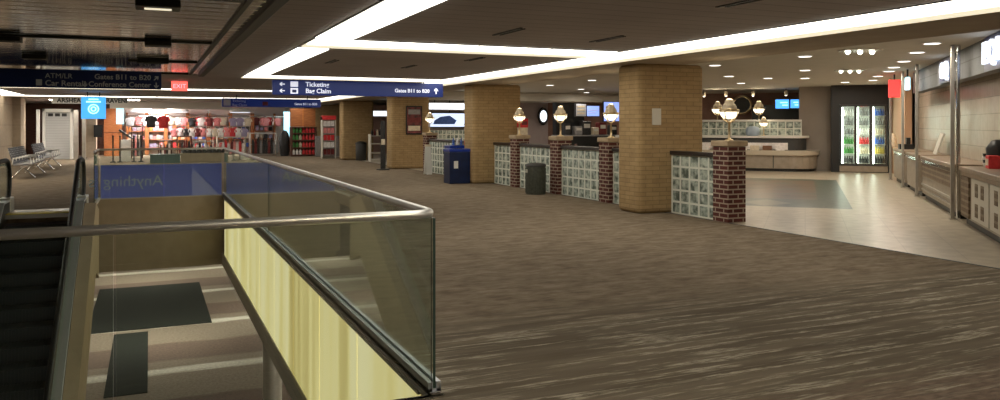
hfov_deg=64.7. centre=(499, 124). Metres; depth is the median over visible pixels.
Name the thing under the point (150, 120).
shirt
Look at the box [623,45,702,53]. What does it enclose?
diffuser
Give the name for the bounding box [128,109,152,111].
ceiling light
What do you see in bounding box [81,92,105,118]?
lit sign
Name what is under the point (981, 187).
grille
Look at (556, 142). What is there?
brick pillar
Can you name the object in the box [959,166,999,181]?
countertop
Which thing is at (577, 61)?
diffuser
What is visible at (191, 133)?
shirt
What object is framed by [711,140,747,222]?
brick pillar
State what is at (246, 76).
diffuser
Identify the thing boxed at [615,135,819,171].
counter
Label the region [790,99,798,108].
screen
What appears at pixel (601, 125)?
coffee machine
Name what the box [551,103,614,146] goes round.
station
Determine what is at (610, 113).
globe lamp
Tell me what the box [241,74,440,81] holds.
recessed light
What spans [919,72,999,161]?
wall
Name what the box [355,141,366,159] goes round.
waste bin
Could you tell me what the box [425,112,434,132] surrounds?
globe lamp
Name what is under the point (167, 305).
floor mat
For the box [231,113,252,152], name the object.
display shelf
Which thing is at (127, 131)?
display shelf
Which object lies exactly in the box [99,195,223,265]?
wall
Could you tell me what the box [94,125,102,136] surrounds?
wall screen
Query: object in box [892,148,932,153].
countertop
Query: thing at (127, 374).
floor mat
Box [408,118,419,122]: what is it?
picture
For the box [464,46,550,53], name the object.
diffuser
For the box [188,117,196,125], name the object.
shirt
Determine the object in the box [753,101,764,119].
globe lamp
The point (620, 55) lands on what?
diffuser
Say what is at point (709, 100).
wall
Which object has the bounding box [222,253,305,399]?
trim
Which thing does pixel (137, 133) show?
garment
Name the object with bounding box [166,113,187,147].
display shelf
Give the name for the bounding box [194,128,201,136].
shirt
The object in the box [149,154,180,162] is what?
plinth
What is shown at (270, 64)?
diffuser
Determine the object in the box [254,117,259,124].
shirt
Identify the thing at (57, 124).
door
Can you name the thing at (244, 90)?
diffuser
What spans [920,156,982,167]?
countertop
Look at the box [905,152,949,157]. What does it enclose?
countertop
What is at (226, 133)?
shirt
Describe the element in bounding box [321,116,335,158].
magazine rack
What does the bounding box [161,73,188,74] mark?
ceiling beam
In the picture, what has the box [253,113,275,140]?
display shelf
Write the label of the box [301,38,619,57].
recessed light
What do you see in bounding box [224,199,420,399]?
panel
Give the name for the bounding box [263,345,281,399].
round column
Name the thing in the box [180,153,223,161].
plinth
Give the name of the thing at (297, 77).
diffuser
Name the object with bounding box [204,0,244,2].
ceiling beam
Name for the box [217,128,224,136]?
shirt
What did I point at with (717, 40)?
diffuser
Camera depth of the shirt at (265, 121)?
43.08 m
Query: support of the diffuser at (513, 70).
attached to the recessed light at (946, 9)
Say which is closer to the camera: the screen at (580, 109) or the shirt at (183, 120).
the screen at (580, 109)
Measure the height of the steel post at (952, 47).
2.949 m
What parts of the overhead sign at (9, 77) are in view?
icon plate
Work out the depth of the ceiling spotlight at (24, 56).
12.67 m
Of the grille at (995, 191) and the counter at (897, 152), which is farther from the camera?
the counter at (897, 152)
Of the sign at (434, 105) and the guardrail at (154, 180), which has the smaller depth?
the guardrail at (154, 180)
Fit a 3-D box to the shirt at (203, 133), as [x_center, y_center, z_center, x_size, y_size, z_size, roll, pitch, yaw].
[-15.417,0.356,41.076,0.456,0.518,0.101,0,0,-24]
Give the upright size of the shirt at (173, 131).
0.518 m
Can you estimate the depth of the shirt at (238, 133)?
41.74 m
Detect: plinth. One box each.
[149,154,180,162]
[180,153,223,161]
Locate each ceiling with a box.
[0,0,999,104]
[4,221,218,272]
[429,91,618,102]
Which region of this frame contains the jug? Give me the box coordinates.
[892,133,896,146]
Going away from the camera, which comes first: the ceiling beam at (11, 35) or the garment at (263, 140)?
the ceiling beam at (11, 35)
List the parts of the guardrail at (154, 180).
glass panel, handrail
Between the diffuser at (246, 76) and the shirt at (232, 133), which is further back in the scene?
the shirt at (232, 133)
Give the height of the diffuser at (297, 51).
0.018 m
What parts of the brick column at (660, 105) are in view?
access plate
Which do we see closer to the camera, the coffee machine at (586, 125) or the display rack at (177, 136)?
the coffee machine at (586, 125)
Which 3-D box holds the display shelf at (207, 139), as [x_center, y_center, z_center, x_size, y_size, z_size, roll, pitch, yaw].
[-16.558,0.475,43.332,1.060,2.250,0.450,0,0,-24]
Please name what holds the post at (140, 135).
on the floor at (548, 296)
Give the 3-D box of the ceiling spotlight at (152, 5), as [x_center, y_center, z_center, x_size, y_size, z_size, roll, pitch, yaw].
[-3.123,-1.093,7.213,0.380,0.083,0.300,0,0,-24]
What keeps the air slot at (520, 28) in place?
attached to the ceiling at (562, 24)
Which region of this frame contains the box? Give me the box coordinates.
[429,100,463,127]
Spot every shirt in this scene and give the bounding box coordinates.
[124,118,133,125]
[135,117,142,124]
[144,115,156,127]
[157,114,169,127]
[168,117,174,124]
[170,127,178,136]
[174,117,180,124]
[176,128,183,135]
[179,117,187,125]
[182,128,189,135]
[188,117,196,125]
[188,128,195,136]
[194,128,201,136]
[197,117,205,125]
[199,127,207,136]
[205,128,212,136]
[206,117,213,125]
[211,128,218,136]
[213,117,220,125]
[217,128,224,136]
[220,117,226,124]
[223,128,230,136]
[229,118,236,125]
[229,127,236,136]
[234,128,241,136]
[236,118,243,125]
[240,128,247,136]
[244,118,251,125]
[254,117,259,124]
[262,118,269,125]
[274,118,281,125]
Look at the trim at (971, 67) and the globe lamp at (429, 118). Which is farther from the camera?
the globe lamp at (429, 118)
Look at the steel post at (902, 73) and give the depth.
20.03 m
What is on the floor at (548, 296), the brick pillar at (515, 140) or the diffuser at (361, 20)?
the brick pillar at (515, 140)
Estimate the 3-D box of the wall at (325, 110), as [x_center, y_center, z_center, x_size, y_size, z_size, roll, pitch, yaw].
[-8.771,0.240,44.404,3.500,2.719,0.300,0,0,-24]
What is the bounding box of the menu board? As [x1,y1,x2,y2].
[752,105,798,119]
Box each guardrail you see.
[0,147,443,399]
[89,147,221,203]
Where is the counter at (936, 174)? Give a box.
[922,163,949,186]
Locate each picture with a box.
[408,109,419,113]
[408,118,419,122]
[408,126,419,130]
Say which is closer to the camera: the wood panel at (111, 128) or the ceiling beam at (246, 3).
the ceiling beam at (246, 3)
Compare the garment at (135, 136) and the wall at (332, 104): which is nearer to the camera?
the garment at (135, 136)
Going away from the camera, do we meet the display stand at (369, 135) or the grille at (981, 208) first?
the grille at (981, 208)
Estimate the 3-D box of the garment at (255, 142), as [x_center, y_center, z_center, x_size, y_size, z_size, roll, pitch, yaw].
[-12.589,1.116,40.701,0.114,0.719,0.162,0,0,-24]
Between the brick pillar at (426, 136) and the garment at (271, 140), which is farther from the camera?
the garment at (271, 140)
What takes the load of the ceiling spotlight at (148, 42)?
attached to the ceiling at (562, 24)
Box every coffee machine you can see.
[561,124,570,134]
[572,126,581,134]
[579,121,590,134]
[591,127,598,134]
[596,122,605,134]
[607,125,616,134]
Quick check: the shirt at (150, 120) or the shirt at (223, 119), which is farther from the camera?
the shirt at (223, 119)
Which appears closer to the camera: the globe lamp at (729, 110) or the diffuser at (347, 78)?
the globe lamp at (729, 110)
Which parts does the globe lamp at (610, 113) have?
stem, globe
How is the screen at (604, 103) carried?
attached to the wall at (709, 100)
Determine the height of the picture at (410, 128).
0.180 m
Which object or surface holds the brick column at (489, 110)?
on the floor at (548, 296)
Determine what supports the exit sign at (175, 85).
hanging from the ceiling at (562, 24)
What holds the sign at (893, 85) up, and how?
hanging from the ceiling at (562, 24)
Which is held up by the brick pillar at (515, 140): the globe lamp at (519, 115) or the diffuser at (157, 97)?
the globe lamp at (519, 115)
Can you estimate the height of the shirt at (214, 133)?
0.518 m
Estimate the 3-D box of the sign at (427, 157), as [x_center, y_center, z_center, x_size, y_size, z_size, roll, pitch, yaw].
[-2.343,1.121,25.650,0.200,0.962,0.344,0,0,-24]
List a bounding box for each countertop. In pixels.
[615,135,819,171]
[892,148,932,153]
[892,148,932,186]
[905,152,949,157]
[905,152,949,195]
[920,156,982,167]
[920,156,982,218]
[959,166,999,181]
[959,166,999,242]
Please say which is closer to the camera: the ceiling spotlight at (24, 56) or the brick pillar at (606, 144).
the ceiling spotlight at (24, 56)
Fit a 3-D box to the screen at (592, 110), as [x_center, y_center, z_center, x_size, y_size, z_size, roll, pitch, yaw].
[3.522,-0.530,30.029,0.586,0.438,0.086,0,0,-24]
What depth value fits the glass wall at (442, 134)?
31.50 m
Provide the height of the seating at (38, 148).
0.917 m
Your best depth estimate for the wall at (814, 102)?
27.77 m
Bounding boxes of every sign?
[0,68,160,89]
[52,97,127,103]
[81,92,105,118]
[171,81,187,90]
[222,95,320,107]
[272,79,442,96]
[424,145,431,174]
[538,107,547,124]
[733,95,751,114]
[888,74,899,96]
[905,69,909,89]
[939,57,949,83]
[982,31,999,71]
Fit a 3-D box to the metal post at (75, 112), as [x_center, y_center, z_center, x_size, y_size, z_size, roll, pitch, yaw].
[-19.539,0.450,36.406,0.320,2.300,0.320,0,0,-24]
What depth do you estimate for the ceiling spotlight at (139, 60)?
13.52 m
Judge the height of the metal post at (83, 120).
2.300 m
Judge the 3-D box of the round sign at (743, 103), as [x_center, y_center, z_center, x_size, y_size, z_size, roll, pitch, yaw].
[10.244,-0.847,33.444,0.840,0.840,0.080,0,0,21]
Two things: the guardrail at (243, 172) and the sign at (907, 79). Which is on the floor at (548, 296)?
the guardrail at (243, 172)
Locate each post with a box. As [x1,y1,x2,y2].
[35,110,40,159]
[72,110,78,159]
[82,119,86,159]
[110,135,115,162]
[118,135,121,162]
[131,135,136,161]
[138,135,143,161]
[888,79,892,179]
[900,72,904,187]
[914,64,919,196]
[948,45,959,219]
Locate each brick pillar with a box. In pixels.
[422,133,437,171]
[509,135,529,187]
[548,136,572,194]
[597,137,618,202]
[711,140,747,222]
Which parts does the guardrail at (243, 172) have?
handrail, glass panel, glass panel, glass panel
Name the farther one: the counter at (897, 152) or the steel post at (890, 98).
the steel post at (890, 98)
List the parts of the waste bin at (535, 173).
lid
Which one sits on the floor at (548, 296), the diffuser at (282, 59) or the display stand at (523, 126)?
the display stand at (523, 126)
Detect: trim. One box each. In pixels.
[99,258,221,271]
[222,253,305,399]
[336,156,999,268]
[913,39,999,92]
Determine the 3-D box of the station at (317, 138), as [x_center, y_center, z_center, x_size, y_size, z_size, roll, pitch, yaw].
[-9.260,1.080,40.195,0.300,1.040,0.220,0,0,-24]
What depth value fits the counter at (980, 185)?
11.45 m
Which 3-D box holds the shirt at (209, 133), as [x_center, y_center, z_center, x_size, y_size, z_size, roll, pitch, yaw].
[-15.157,0.356,41.191,0.456,0.518,0.101,0,0,-24]
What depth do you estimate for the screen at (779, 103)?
30.13 m
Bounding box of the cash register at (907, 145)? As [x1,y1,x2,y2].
[898,138,913,148]
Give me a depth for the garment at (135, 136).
37.98 m
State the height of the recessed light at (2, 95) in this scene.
0.028 m
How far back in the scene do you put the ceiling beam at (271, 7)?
9.04 m
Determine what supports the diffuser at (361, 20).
attached to the recessed light at (383, 13)
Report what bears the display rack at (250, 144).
on the floor at (548, 296)
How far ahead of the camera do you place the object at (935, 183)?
15.13 m
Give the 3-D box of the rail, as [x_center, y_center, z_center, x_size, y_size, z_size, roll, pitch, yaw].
[-15.473,-0.775,41.926,7.951,0.690,0.040,0,0,-24]
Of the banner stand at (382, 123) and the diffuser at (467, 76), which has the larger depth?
the banner stand at (382, 123)
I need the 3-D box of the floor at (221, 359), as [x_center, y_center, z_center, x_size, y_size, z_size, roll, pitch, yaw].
[-11.084,6.200,31.183,55.000,0.200,74.000,0,0,-24]
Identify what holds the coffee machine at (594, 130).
on the station at (580, 140)
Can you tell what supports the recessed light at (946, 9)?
in the ceiling at (562, 24)
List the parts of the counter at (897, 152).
panel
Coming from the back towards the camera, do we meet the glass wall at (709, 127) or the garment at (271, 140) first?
the garment at (271, 140)
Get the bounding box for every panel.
[104,108,121,155]
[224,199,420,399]
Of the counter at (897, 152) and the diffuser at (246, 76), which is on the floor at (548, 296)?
the counter at (897, 152)
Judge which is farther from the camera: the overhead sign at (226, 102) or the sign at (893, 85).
the overhead sign at (226, 102)
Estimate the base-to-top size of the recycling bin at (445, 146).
1.030 m
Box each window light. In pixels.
[373,110,386,116]
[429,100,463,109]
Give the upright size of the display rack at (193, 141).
0.800 m
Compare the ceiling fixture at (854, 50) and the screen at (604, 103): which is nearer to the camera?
the ceiling fixture at (854, 50)
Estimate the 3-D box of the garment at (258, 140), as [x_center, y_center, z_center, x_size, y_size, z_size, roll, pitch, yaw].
[-12.468,1.045,40.754,0.114,0.860,0.162,0,0,-24]
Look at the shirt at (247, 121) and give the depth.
42.70 m
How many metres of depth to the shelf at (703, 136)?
27.76 m
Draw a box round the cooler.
[831,85,888,172]
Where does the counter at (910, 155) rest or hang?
on the floor at (548, 296)
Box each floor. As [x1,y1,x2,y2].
[0,153,999,399]
[85,264,291,399]
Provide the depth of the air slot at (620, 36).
10.20 m
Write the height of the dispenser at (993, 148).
0.440 m
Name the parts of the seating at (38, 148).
backrest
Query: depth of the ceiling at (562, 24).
10.61 m
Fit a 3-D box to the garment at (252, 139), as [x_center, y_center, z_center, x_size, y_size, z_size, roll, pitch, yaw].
[-12.710,1.091,40.647,0.114,0.767,0.162,0,0,-24]
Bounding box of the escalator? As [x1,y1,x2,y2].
[0,157,98,399]
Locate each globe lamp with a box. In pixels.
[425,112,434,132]
[513,108,525,134]
[553,106,567,135]
[603,104,618,137]
[711,101,721,119]
[719,98,739,140]
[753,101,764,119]
[759,117,767,135]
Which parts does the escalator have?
deck trim, handrail, landing plate, comb plate, handrail, balustrade, deck trim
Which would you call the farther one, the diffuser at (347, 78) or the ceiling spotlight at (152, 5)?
the diffuser at (347, 78)
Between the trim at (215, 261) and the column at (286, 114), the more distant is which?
the column at (286, 114)
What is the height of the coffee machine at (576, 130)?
0.350 m
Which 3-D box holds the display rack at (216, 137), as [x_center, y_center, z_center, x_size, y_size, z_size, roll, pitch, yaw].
[-13.796,1.100,40.537,1.407,1.000,0.500,0,0,-24]
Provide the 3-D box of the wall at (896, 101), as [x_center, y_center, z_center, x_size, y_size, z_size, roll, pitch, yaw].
[12.630,0.126,24.924,0.180,2.949,4.200,0,0,21]
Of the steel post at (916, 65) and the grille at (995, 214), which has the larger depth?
the steel post at (916, 65)
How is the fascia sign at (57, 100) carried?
hanging from the ceiling at (562, 24)
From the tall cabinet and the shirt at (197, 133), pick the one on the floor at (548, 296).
the tall cabinet
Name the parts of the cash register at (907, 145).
drawer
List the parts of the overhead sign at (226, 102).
icon plate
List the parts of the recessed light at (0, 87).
frame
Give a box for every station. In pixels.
[315,136,320,156]
[336,136,338,155]
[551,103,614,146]
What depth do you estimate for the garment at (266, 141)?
40.84 m
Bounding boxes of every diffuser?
[10,95,46,95]
[86,96,120,96]
[157,97,189,97]
[203,89,243,90]
[243,75,296,77]
[244,90,271,91]
[246,71,274,75]
[254,67,283,71]
[262,61,295,67]
[272,55,309,62]
[284,47,328,56]
[296,76,346,79]
[307,39,398,47]
[316,26,374,39]
[337,12,407,29]
[343,77,393,80]
[365,0,445,15]
[389,42,477,50]
[389,79,438,81]
[425,81,453,83]
[439,78,474,81]
[454,75,495,78]
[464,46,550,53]
[474,72,517,75]
[496,68,545,72]
[520,63,574,68]
[534,49,617,55]
[549,58,610,64]
[583,52,652,59]
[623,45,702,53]
[671,36,761,46]
[730,24,838,38]
[804,9,937,27]
[900,0,999,13]
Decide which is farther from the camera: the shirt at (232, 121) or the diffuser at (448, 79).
the shirt at (232, 121)
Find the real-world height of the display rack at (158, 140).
0.850 m
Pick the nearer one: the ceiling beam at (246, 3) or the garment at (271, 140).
the ceiling beam at (246, 3)
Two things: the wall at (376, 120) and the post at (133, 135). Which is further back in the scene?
the wall at (376, 120)
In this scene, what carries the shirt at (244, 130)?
hanging from the rail
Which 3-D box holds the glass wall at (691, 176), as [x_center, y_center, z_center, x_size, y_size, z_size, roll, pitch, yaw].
[3.455,1.035,13.875,0.200,1.130,1.308,0,0,-24]
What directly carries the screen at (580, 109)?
attached to the wall at (709, 100)
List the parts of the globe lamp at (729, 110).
stem, globe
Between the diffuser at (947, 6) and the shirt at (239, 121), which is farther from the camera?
the shirt at (239, 121)
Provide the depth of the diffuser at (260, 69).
15.52 m
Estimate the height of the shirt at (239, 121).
0.518 m
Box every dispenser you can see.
[985,139,999,155]
[985,155,999,168]
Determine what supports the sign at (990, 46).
attached to the trim at (971, 67)
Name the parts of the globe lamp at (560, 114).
globe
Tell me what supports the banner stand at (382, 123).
on the floor at (548, 296)
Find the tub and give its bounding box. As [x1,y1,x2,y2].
[746,126,759,135]
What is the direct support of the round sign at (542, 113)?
attached to the wall at (538, 133)
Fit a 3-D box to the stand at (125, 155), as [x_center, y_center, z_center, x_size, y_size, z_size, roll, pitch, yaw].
[-16.479,0.890,34.808,0.600,1.420,0.400,0,0,-24]
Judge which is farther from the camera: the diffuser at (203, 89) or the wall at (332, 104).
the wall at (332, 104)
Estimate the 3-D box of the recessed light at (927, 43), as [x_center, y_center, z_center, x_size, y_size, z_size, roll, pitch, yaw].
[7.112,-1.342,13.006,0.300,0.016,0.300,0,0,-24]
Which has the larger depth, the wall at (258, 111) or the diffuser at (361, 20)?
the wall at (258, 111)
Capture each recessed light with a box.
[0,87,271,91]
[0,89,24,94]
[2,95,298,98]
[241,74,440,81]
[246,46,330,75]
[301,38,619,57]
[314,0,445,39]
[319,0,999,101]
[922,42,941,44]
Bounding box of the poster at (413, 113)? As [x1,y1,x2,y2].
[406,106,421,134]
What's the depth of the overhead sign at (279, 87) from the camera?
19.83 m
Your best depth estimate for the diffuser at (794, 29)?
9.26 m
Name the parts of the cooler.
door frame, panel, panel, door frame, kick panel, door frame, panel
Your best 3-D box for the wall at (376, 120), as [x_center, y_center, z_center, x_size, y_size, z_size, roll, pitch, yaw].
[-3.931,0.240,45.400,10.400,2.719,0.200,0,0,-24]
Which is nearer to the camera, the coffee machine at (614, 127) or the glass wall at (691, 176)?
the glass wall at (691, 176)
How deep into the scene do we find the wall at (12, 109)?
31.21 m
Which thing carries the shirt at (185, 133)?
hanging from the rail
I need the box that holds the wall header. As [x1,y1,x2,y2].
[110,101,231,108]
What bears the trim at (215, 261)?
attached to the wall at (119, 249)
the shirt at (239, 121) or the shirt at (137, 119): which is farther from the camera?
the shirt at (239, 121)
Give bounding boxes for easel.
[933,133,944,154]
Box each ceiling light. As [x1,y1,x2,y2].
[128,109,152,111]
[165,109,188,111]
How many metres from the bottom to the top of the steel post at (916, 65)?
2.949 m
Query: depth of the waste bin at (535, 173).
18.12 m
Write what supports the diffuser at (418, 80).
attached to the recessed light at (245, 75)
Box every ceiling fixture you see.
[833,69,866,72]
[837,48,882,53]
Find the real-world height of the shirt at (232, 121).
0.518 m
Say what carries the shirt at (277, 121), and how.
hanging from the rail
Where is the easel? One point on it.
(941, 136)
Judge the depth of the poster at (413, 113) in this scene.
28.96 m
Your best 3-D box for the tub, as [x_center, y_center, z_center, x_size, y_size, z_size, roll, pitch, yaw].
[8.943,0.210,27.955,0.480,0.340,0.480,0,0,-24]
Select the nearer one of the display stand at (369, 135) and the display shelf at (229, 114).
the display stand at (369, 135)
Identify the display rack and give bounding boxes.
[131,126,142,157]
[158,140,171,153]
[177,136,191,155]
[193,141,213,147]
[216,137,245,152]
[249,133,276,155]
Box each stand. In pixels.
[118,129,132,161]
[368,134,379,161]
[376,121,389,169]
[517,118,527,134]
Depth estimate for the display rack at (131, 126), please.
38.18 m
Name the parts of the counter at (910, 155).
panel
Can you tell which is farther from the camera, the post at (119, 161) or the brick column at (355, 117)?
the brick column at (355, 117)
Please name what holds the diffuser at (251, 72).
attached to the recessed light at (298, 54)
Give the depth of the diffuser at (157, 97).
31.35 m
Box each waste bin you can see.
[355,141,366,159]
[525,163,545,194]
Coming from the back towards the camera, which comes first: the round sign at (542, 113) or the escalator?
the round sign at (542, 113)
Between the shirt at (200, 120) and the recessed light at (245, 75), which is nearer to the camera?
the recessed light at (245, 75)
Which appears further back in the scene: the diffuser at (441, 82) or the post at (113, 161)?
the post at (113, 161)
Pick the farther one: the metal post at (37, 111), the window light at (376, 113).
the window light at (376, 113)
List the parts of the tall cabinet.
wood panel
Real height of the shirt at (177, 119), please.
0.518 m
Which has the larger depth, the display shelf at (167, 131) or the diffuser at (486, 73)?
the display shelf at (167, 131)
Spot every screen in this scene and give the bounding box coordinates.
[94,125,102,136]
[574,103,586,116]
[586,105,599,116]
[602,101,618,121]
[775,99,789,108]
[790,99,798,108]
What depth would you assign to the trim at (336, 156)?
11.01 m
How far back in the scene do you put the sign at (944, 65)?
15.45 m
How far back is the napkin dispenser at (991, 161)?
12.05 m
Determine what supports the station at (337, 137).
on the floor at (548, 296)
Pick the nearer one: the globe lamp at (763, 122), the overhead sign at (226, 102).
the globe lamp at (763, 122)
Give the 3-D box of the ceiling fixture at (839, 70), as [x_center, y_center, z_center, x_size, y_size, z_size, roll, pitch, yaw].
[8.591,-1.310,19.391,0.760,0.080,0.760,0,0,-24]
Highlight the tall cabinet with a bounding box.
[289,108,316,155]
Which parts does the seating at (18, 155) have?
backrest, backrest, backrest, backrest, seat, backrest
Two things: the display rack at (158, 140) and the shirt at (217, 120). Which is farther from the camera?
the shirt at (217, 120)
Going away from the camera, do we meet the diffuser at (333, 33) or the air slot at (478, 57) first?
the diffuser at (333, 33)
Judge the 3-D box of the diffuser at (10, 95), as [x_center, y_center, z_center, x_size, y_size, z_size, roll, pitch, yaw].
[-17.609,-1.099,29.556,1.214,0.018,0.481,0,0,-24]
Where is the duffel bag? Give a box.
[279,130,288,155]
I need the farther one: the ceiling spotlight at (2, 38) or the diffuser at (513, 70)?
the diffuser at (513, 70)
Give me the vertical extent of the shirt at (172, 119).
0.518 m
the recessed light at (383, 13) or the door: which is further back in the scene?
the door
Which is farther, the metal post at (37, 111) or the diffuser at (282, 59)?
the metal post at (37, 111)
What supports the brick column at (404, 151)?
on the floor at (548, 296)
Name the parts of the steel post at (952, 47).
twin rail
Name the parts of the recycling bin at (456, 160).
lid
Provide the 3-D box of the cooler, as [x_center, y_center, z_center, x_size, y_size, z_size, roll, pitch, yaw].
[12.235,0.126,26.915,1.770,2.948,0.770,0,0,21]
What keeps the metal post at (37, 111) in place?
on the floor at (548, 296)
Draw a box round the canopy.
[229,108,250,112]
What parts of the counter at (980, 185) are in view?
panel, edge trim, panel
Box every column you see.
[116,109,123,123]
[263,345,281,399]
[283,112,289,133]
[339,101,372,159]
[387,97,428,168]
[464,84,519,183]
[619,64,701,212]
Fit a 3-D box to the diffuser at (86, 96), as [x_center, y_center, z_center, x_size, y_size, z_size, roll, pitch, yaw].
[-15.323,-1.099,30.568,1.214,0.018,0.481,0,0,-24]
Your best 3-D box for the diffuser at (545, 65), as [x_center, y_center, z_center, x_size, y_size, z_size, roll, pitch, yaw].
[0.893,-1.099,14.848,0.574,0.018,1.171,0,0,-24]
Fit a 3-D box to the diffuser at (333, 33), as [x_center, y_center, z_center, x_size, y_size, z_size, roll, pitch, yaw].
[-1.878,-1.099,9.527,0.455,0.018,1.222,0,0,-24]
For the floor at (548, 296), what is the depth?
7.98 m
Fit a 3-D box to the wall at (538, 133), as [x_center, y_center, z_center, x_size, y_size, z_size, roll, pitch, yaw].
[5.051,0.300,37.349,20.500,2.600,0.200,0,0,-24]
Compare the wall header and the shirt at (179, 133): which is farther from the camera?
the shirt at (179, 133)
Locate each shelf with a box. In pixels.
[126,113,146,154]
[147,113,165,154]
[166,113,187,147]
[188,113,208,147]
[209,113,230,146]
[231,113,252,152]
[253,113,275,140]
[615,135,808,137]
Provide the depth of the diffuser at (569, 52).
11.88 m
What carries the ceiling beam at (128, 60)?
attached to the ceiling at (562, 24)
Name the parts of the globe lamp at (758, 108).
globe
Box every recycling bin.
[443,148,469,183]
[444,145,463,147]
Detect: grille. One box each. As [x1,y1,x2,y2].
[975,184,977,197]
[975,204,977,217]
[980,186,983,200]
[980,206,983,221]
[994,190,997,206]
[994,213,997,228]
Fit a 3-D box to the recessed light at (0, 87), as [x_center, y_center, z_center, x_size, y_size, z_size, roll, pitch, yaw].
[-11.650,-1.104,23.823,15.000,0.028,0.800,0,0,-24]
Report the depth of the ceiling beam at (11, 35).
10.26 m
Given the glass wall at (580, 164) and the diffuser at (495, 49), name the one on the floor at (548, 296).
the glass wall at (580, 164)
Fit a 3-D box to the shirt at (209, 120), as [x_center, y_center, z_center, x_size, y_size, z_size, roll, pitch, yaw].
[-15.402,-0.194,41.958,0.456,0.518,0.101,0,0,-24]
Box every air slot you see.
[464,57,485,60]
[492,27,524,35]
[589,35,625,41]
[715,0,761,7]
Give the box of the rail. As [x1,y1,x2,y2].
[126,109,283,116]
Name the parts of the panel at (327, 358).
panel, panel, panel, panel, panel, panel, panel, panel, panel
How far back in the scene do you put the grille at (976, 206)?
11.72 m
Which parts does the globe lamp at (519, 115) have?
globe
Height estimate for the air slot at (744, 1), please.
0.012 m
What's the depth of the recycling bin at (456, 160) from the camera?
21.52 m
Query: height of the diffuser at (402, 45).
0.018 m
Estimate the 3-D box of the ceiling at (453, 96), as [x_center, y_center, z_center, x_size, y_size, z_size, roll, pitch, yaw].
[5.604,-1.170,36.227,20.400,0.340,2.700,0,0,-24]
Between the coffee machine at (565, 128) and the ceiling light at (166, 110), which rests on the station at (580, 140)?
the coffee machine at (565, 128)
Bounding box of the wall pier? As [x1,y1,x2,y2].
[86,119,96,156]
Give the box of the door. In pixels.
[42,109,72,158]
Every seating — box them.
[8,146,45,178]
[31,143,60,169]
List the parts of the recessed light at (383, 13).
frame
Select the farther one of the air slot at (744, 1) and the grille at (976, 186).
the grille at (976, 186)
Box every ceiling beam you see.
[0,34,211,44]
[128,60,196,63]
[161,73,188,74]
[189,0,253,74]
[198,0,288,76]
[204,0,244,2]
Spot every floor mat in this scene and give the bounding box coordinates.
[91,282,211,333]
[103,331,147,397]
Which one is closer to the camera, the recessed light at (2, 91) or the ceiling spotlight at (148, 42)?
the ceiling spotlight at (148, 42)
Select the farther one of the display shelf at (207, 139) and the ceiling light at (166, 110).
the display shelf at (207, 139)
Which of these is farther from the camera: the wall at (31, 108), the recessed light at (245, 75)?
the wall at (31, 108)
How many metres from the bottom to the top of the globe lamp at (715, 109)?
0.945 m
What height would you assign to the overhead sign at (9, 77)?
0.380 m
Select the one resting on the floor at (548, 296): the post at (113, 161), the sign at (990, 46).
the post at (113, 161)
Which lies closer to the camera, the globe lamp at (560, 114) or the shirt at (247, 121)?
the globe lamp at (560, 114)
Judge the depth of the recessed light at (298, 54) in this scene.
13.35 m
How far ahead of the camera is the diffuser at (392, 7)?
7.30 m
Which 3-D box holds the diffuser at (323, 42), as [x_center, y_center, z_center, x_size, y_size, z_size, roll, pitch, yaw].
[-1.981,-1.099,10.643,1.106,0.018,0.636,0,0,-24]
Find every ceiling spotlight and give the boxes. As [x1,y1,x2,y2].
[0,36,22,42]
[22,54,47,59]
[135,0,180,11]
[137,58,168,63]
[144,39,171,47]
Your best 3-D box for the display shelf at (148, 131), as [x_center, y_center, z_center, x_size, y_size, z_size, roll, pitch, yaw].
[-18.477,0.475,42.482,0.920,2.250,0.450,0,0,-24]
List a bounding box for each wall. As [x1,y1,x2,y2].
[0,95,25,168]
[26,103,122,155]
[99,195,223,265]
[123,107,303,154]
[304,104,386,108]
[312,105,338,135]
[373,105,386,153]
[429,102,552,144]
[429,139,618,203]
[430,130,463,139]
[584,92,798,134]
[670,151,712,218]
[702,120,801,135]
[799,85,918,170]
[892,79,911,173]
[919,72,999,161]
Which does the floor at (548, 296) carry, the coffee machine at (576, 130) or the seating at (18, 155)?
the seating at (18, 155)
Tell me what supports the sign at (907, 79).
hanging from the ceiling at (562, 24)
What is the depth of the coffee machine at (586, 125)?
31.73 m
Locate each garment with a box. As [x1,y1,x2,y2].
[135,136,136,155]
[137,133,138,155]
[252,139,253,153]
[254,140,256,153]
[257,137,259,153]
[262,138,264,153]
[265,138,267,153]
[270,138,272,152]
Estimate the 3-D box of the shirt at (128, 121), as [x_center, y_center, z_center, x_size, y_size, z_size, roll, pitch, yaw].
[-18.963,-0.194,40.380,0.456,0.518,0.101,0,0,-24]
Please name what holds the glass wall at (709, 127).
on the counter at (763, 153)
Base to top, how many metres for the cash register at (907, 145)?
0.320 m
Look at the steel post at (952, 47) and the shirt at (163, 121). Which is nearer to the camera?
the steel post at (952, 47)
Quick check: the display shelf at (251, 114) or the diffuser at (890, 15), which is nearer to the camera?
the diffuser at (890, 15)

